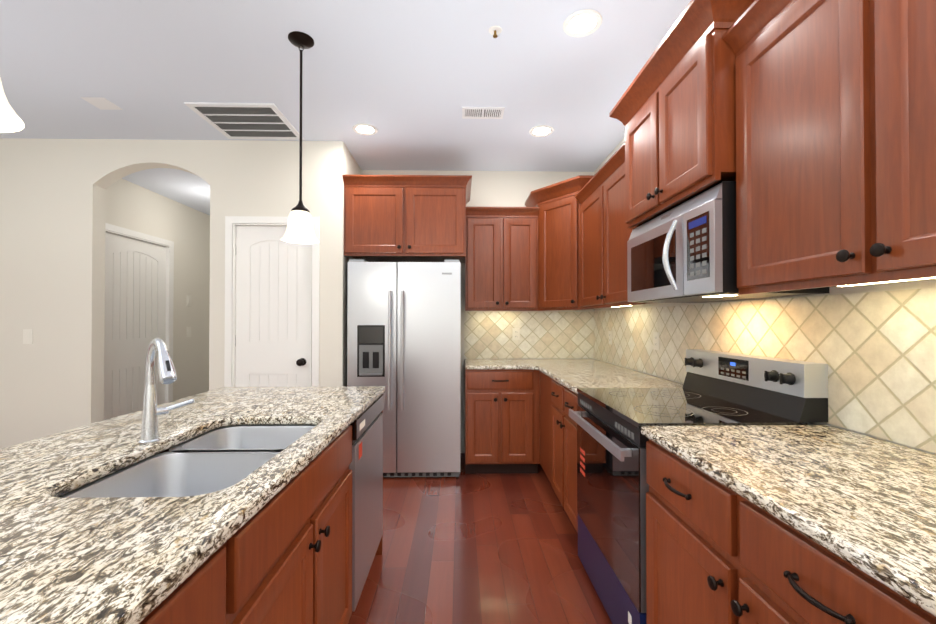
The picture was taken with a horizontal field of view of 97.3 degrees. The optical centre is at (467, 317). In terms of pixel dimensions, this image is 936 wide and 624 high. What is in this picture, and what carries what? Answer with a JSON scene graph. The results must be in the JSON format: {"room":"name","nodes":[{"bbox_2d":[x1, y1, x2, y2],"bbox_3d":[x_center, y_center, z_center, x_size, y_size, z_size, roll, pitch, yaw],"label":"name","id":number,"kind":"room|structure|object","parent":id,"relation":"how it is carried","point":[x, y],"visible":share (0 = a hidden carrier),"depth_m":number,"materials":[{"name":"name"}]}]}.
{"room":"kitchen","nodes":[
{"label":"kitchen","id":0,"kind":"room"},
{"bbox_2d":[0,138,351,448],"bbox_3d":[-2.842,-0.061,3.374,3.650,2.740,0.150,0,-1,-1],"label":"wall","id":1,"kind":"structure","parent":0,"point":[62,201],"depth_m":3.32,"materials":[{"name":"beige paint"}]},
{"bbox_2d":[23,329,32,343],"bbox_3d":[-3.505,0.153,3.279,0.072,0.116,0.009,0,-1,-1],"label":"light switch","id":2,"kind":"object","parent":1,"relation":"attached to","point":[27,336],"visible":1,"depth_m":3.28,"materials":[{"name":"white plastic"}]},
{"bbox_2d":[104,232,168,419],"bbox_3d":[-3.126,0.284,3.904,0.117,2.036,0.772,0,-1,-1],"label":"hall door","id":3,"kind":"structure","parent":1,"relation":"in","point":[135,298],"depth_m":3.84,"materials":[{"name":"white paint"}]},
{"bbox_2d":[187,295,190,305],"bbox_3d":[-3.136,-0.189,4.635,0.009,0.116,0.072,0,-1,-1],"label":"light switch","id":4,"kind":"object","parent":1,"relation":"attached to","point":[188,300],"visible":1,"depth_m":4.63,"materials":[{"name":"white plastic"}]},
{"bbox_2d":[187,327,190,336],"bbox_3d":[-3.136,0.166,4.632,0.009,0.116,0.072,0,-1,-1],"label":"light switch","id":5,"kind":"object","parent":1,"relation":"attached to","point":[188,331],"visible":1,"depth_m":4.63,"materials":[{"name":"white plastic"}]},
{"bbox_2d":[104,216,319,402],"bbox_3d":[-2.866,0.253,3.824,3.679,2.120,1.085,0,-1,-1],"label":"door frame","id":6,"kind":"structure","parent":1,"relation":"attached to","point":[232,223],"depth_m":3.32,"materials":[{"name":"white wood"}]},
{"bbox_2d":[235,226,310,386],"bbox_3d":[-1.578,0.278,3.320,0.612,2.036,0.117,0,-1,-1],"label":"pantry door","id":7,"kind":"structure","parent":1,"relation":"in","point":[272,335],"depth_m":3.34,"materials":[{"name":"white paint"}]},
{"bbox_2d":[0,0,690,171],"bbox_3d":[-1.685,-1.476,1.260,6.340,0.050,8.430,0,-1,-1],"label":"ceiling","id":8,"kind":"structure","parent":0,"point":[408,79],"depth_m":2.40,"materials":[{"name":"white paint"}]},
{"bbox_2d":[0,79,24,132],"bbox_3d":[-0.792,-0.886,0.617,0.182,1.140,0.182,0,-1,-1],"label":"pendant light","id":9,"kind":"object","parent":8,"relation":"hanging from","point":[11,120],"visible":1,"depth_m":0.68,"materials":[{"name":"white glass"}]},
{"bbox_2d":[81,97,122,109],"bbox_3d":[-2.454,-1.434,2.765,0.150,0.005,0.150,0,-1,-1],"label":"blank plate","id":10,"kind":"object","parent":8,"relation":"attached to","point":[101,103],"visible":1,"depth_m":2.76,"materials":[{"name":"white plastic"}]},
{"bbox_2d":[184,102,303,139],"bbox_3d":[-1.604,-1.428,3.021,0.590,0.012,0.530,0,-1,-1],"label":"ceiling vent","id":11,"kind":"object","parent":8,"relation":"in","point":[249,120],"visible":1,"depth_m":2.98,"materials":[{"name":"white metal"}]},
{"bbox_2d":[281,31,318,243],"bbox_3d":[-0.867,-0.919,2.136,0.182,1.046,0.182,0,-1,-1],"label":"pendant light","id":12,"kind":"object","parent":8,"relation":"hanging from","point":[300,229],"visible":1,"depth_m":2.11,"materials":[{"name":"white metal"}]},
{"bbox_2d":[353,123,377,134],"bbox_3d":[-0.781,-1.428,3.133,0.188,0.008,0.188,0,-1,-1],"label":"recessed light","id":13,"kind":"object","parent":8,"relation":"in","point":[364,129],"visible":1,"depth_m":3.13,"materials":[{"name":"white"}]},
{"bbox_2d":[462,107,504,118],"bbox_3d":[0.105,-1.431,2.885,0.290,0.008,0.150,0,-1,-1],"label":"ceiling vent","id":14,"kind":"object","parent":8,"relation":"in","point":[482,112],"visible":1,"depth_m":2.88,"materials":[{"name":"white metal"}]},
{"bbox_2d":[488,25,501,37],"bbox_3d":[0.137,-1.427,2.071,0.068,0.032,0.068,0,-1,-1],"label":"sprinkler","id":15,"kind":"object","parent":8,"relation":"attached to","point":[495,31],"visible":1,"depth_m":2.07,"materials":[{"name":"white metal"}]},
{"bbox_2d":[529,125,553,136],"bbox_3d":[0.563,-1.428,3.159,0.188,0.008,0.188,0,-1,-1],"label":"recessed light","id":16,"kind":"object","parent":8,"relation":"in","point":[541,131],"visible":0.98,"depth_m":3.15,"materials":[{"name":"white glass"}]},
{"bbox_2d":[563,9,601,36],"bbox_3d":[0.561,-1.439,2.019,0.188,0.008,0.188,0,-1,-1],"label":"recessed light","id":17,"kind":"object","parent":8,"relation":"in","point":[582,23],"visible":1,"depth_m":2.01,"materials":[{"name":"white"}]},
{"bbox_2d":[352,156,363,258],"bbox_3d":[-1.083,-0.058,3.724,0.120,2.740,0.480,0,-1,-1],"label":"wall","id":18,"kind":"structure","parent":0,"point":[356,170],"depth_m":3.75,"materials":[{"name":"beige paint"}]},
{"bbox_2d":[364,170,591,452],"bbox_3d":[-1.025,-0.055,4.040,4.450,2.740,0.150,0,-1,-1],"label":"wall","id":19,"kind":"structure","parent":0,"point":[488,188],"depth_m":4.01,"materials":[{"name":"beige paint"}]},
{"bbox_2d":[342,175,471,262],"bbox_3d":[-0.497,-0.825,3.661,1.046,0.648,0.662,0,-1,-1],"label":"upper cabinet","id":20,"kind":"object","parent":19,"relation":"attached to","point":[404,218],"visible":1,"depth_m":3.37,"materials":[{"name":"brown wood"}]},
{"bbox_2d":[465,207,538,310],"bbox_3d":[0.299,-0.515,3.814,0.651,0.915,0.382,0,-1,-1],"label":"upper cabinet","id":21,"kind":"object","parent":19,"relation":"attached to","point":[501,265],"visible":0.98,"depth_m":3.66,"materials":[{"name":"brown wood"}]},
{"bbox_2d":[464,312,591,358],"bbox_3d":[0.579,0.172,3.998,1.230,0.453,0.010,0,-1,-1],"label":"tile backsplash","id":22,"kind":"structure","parent":19,"relation":"attached to","point":[487,335],"depth_m":3.99,"materials":[{"name":"tile"}]},
{"bbox_2d":[512,328,519,339],"bbox_3d":[0.467,0.163,3.987,0.072,0.116,0.007,0,-1,-1],"label":"electrical outlet","id":23,"kind":"object","parent":22,"relation":"attached to","point":[515,333],"visible":1,"depth_m":3.98,"materials":[{"name":"white plastic"}]},
{"bbox_2d":[348,453,611,623],"bbox_3d":[-1.685,1.314,1.234,6.340,0.050,8.430,0,-1,-1],"label":"floor","id":24,"kind":"structure","parent":0,"point":[464,548],"depth_m":2.22,"materials":[{"name":"brown wood"}]},
{"bbox_2d":[139,519,250,623],"bbox_3d":[-0.750,0.841,0.540,0.630,0.882,0.478,0,-1,-1],"label":"base cabinet","id":25,"kind":"object","parent":24,"relation":"on","point":[219,591],"depth_m":0.73,"materials":[{"name":"brown wood"}]},
{"bbox_2d":[0,386,384,623],"bbox_3d":[-0.876,0.385,0.718,0.896,0.032,3.150,0,-1,-1],"label":"countertop","id":26,"kind":"structure","parent":25,"relation":"on","point":[112,560],"depth_m":0.80,"materials":[{"name":"beige stone"}]},
{"bbox_2d":[138,338,194,443],"bbox_3d":[-0.890,0.217,1.200,0.190,0.313,0.209,0,-1,-1],"label":"pull-down faucet","id":27,"kind":"object","parent":26,"relation":"on","point":[151,412],"visible":1,"depth_m":1.23,"materials":[{"name":"silver metal"}]},
{"bbox_2d":[59,425,316,497],"bbox_3d":[-0.721,0.515,1.205,0.437,0.215,0.752,0,-1,-1],"label":"double-bowl sink","id":28,"kind":"object","parent":26,"relation":"in","point":[215,460],"visible":0.27,"depth_m":1.24,"materials":[{"name":"silver metal"}]},
{"bbox_2d":[349,394,383,610],"bbox_3d":[-0.752,0.856,1.945,0.598,0.879,0.600,0,-1,-1],"label":"dishwasher","id":29,"kind":"object","parent":24,"relation":"on","point":[366,465],"visible":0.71,"depth_m":1.86,"materials":[{"name":"silver metal"}]},
{"bbox_2d":[347,259,460,476],"bbox_3d":[-0.521,0.417,3.608,0.910,1.765,0.704,0,-1,-1],"label":"refrigerator","id":30,"kind":"object","parent":24,"relation":"on","point":[404,333],"visible":0.92,"depth_m":3.32,"materials":[{"name":"silver metal"}]},
{"bbox_2d":[465,369,539,473],"bbox_3d":[0.279,0.871,3.658,0.612,0.882,0.658,0,-1,-1],"label":"base cabinet","id":31,"kind":"object","parent":24,"relation":"on","point":[502,420],"visible":0.98,"depth_m":3.37,"materials":[{"name":"brown wood"}]},
{"bbox_2d":[540,371,547,476],"bbox_3d":[0.901,0.866,3.149,0.610,0.882,0.490,0,-1,-1],"label":"base cabinet","id":32,"kind":"object","parent":24,"relation":"on","point":[543,377],"depth_m":3.20,"materials":[{"name":"brown wood"}]},
{"bbox_2d":[548,376,578,532],"bbox_3d":[0.902,0.860,2.553,0.630,0.882,0.702,0,-1,-1],"label":"base cabinet","id":33,"kind":"object","parent":24,"relation":"on","point":[562,430],"depth_m":2.56,"materials":[{"name":"brown wood"}]},
{"bbox_2d":[464,359,682,393],"bbox_3d":[0.609,0.407,3.095,1.254,0.032,1.788,0,-1,-1],"label":"countertop","id":34,"kind":"structure","parent":33,"relation":"on","point":[573,375],"depth_m":2.91,"materials":[{"name":"beige stone"}]},
{"bbox_2d":[569,349,827,623],"bbox_3d":[0.899,0.731,1.820,0.726,1.126,0.762,0,-1,-1],"label":"electric range","id":35,"kind":"object","parent":24,"relation":"on","point":[718,388],"visible":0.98,"depth_m":1.66,"materials":[{"name":"silver metal"}]},
{"bbox_2d":[646,439,935,623],"bbox_3d":[0.934,0.845,0.966,0.630,0.882,0.942,0,-1,-1],"label":"base cabinet","id":36,"kind":"object","parent":24,"relation":"on","point":[717,552],"depth_m":0.98,"materials":[{"name":"brown wood"}]},
{"bbox_2d":[641,425,935,616],"bbox_3d":[0.956,0.381,0.310,0.670,0.032,2.262,0,-1,-1],"label":"countertop","id":37,"kind":"structure","parent":36,"relation":"on","point":[865,504],"depth_m":0.91,"materials":[{"name":"beige stone"}]},
{"bbox_2d":[592,137,935,454],"bbox_3d":[1.358,-0.087,0.657,0.120,2.740,6.970,0,-1,-1],"label":"wall","id":38,"kind":"structure","parent":0,"point":[924,283],"depth_m":1.40,"materials":[{"name":"beige paint"}]},
{"bbox_2d":[525,175,607,310],"bbox_3d":[0.898,-0.588,3.632,0.679,1.059,0.769,0,-1,-1],"label":"upper cabinet","id":39,"kind":"object","parent":38,"relation":"attached to","point":[558,204],"visible":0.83,"depth_m":3.48,"materials":[{"name":"brown wood"}]},
{"bbox_2d":[575,142,650,309],"bbox_3d":[1.064,-0.524,2.768,0.382,0.915,1.102,0,-1,-1],"label":"upper cabinet","id":40,"kind":"object","parent":38,"relation":"attached to","point":[605,232],"visible":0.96,"depth_m":2.71,"materials":[{"name":"brown wood"}]},
{"bbox_2d":[609,0,754,227],"bbox_3d":[1.033,-0.808,1.837,0.480,0.653,0.900,0,-1,-1],"label":"upper cabinet","id":41,"kind":"object","parent":38,"relation":"attached to","point":[673,111],"visible":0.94,"depth_m":1.63,"materials":[{"name":"brown wood"}]},
{"bbox_2d":[627,181,828,302],"bbox_3d":[1.037,-0.279,1.833,0.468,0.398,0.756,0,-1,-1],"label":"microwave","id":42,"kind":"object","parent":41,"relation":"attached to","point":[685,251],"visible":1,"depth_m":1.62,"materials":[{"name":"silver plastic"}]},
{"bbox_2d":[592,288,935,452],"bbox_3d":[1.272,0.150,1.602,0.010,0.453,4.828,0,-1,-1],"label":"tile backsplash","id":43,"kind":"structure","parent":38,"relation":"attached to","point":[875,352],"depth_m":1.42,"materials":[{"name":"tile"}]},
{"bbox_2d":[608,331,611,344],"bbox_3d":[1.225,0.175,3.547,0.007,0.116,0.072,0,-1,-1],"label":"electrical outlet","id":44,"kind":"object","parent":43,"relation":"attached to","point":[610,337],"visible":1,"depth_m":3.54,"materials":[{"name":"white plastic"}]},
{"bbox_2d":[653,332,658,349],"bbox_3d":[1.241,0.157,2.718,0.007,0.116,0.072,0,-1,-1],"label":"electrical outlet","id":45,"kind":"object","parent":43,"relation":"attached to","point":[655,340],"visible":1,"depth_m":2.71,"materials":[{"name":"white plastic"}]},
{"bbox_2d":[723,0,935,294],"bbox_3d":[1.100,-0.541,0.946,0.382,0.915,1.015,0,-1,-1],"label":"upper cabinet","id":46,"kind":"object","parent":38,"relation":"attached to","point":[835,143],"visible":0.98,"depth_m":1.06,"materials":[{"name":"brown wood"}]}
]}

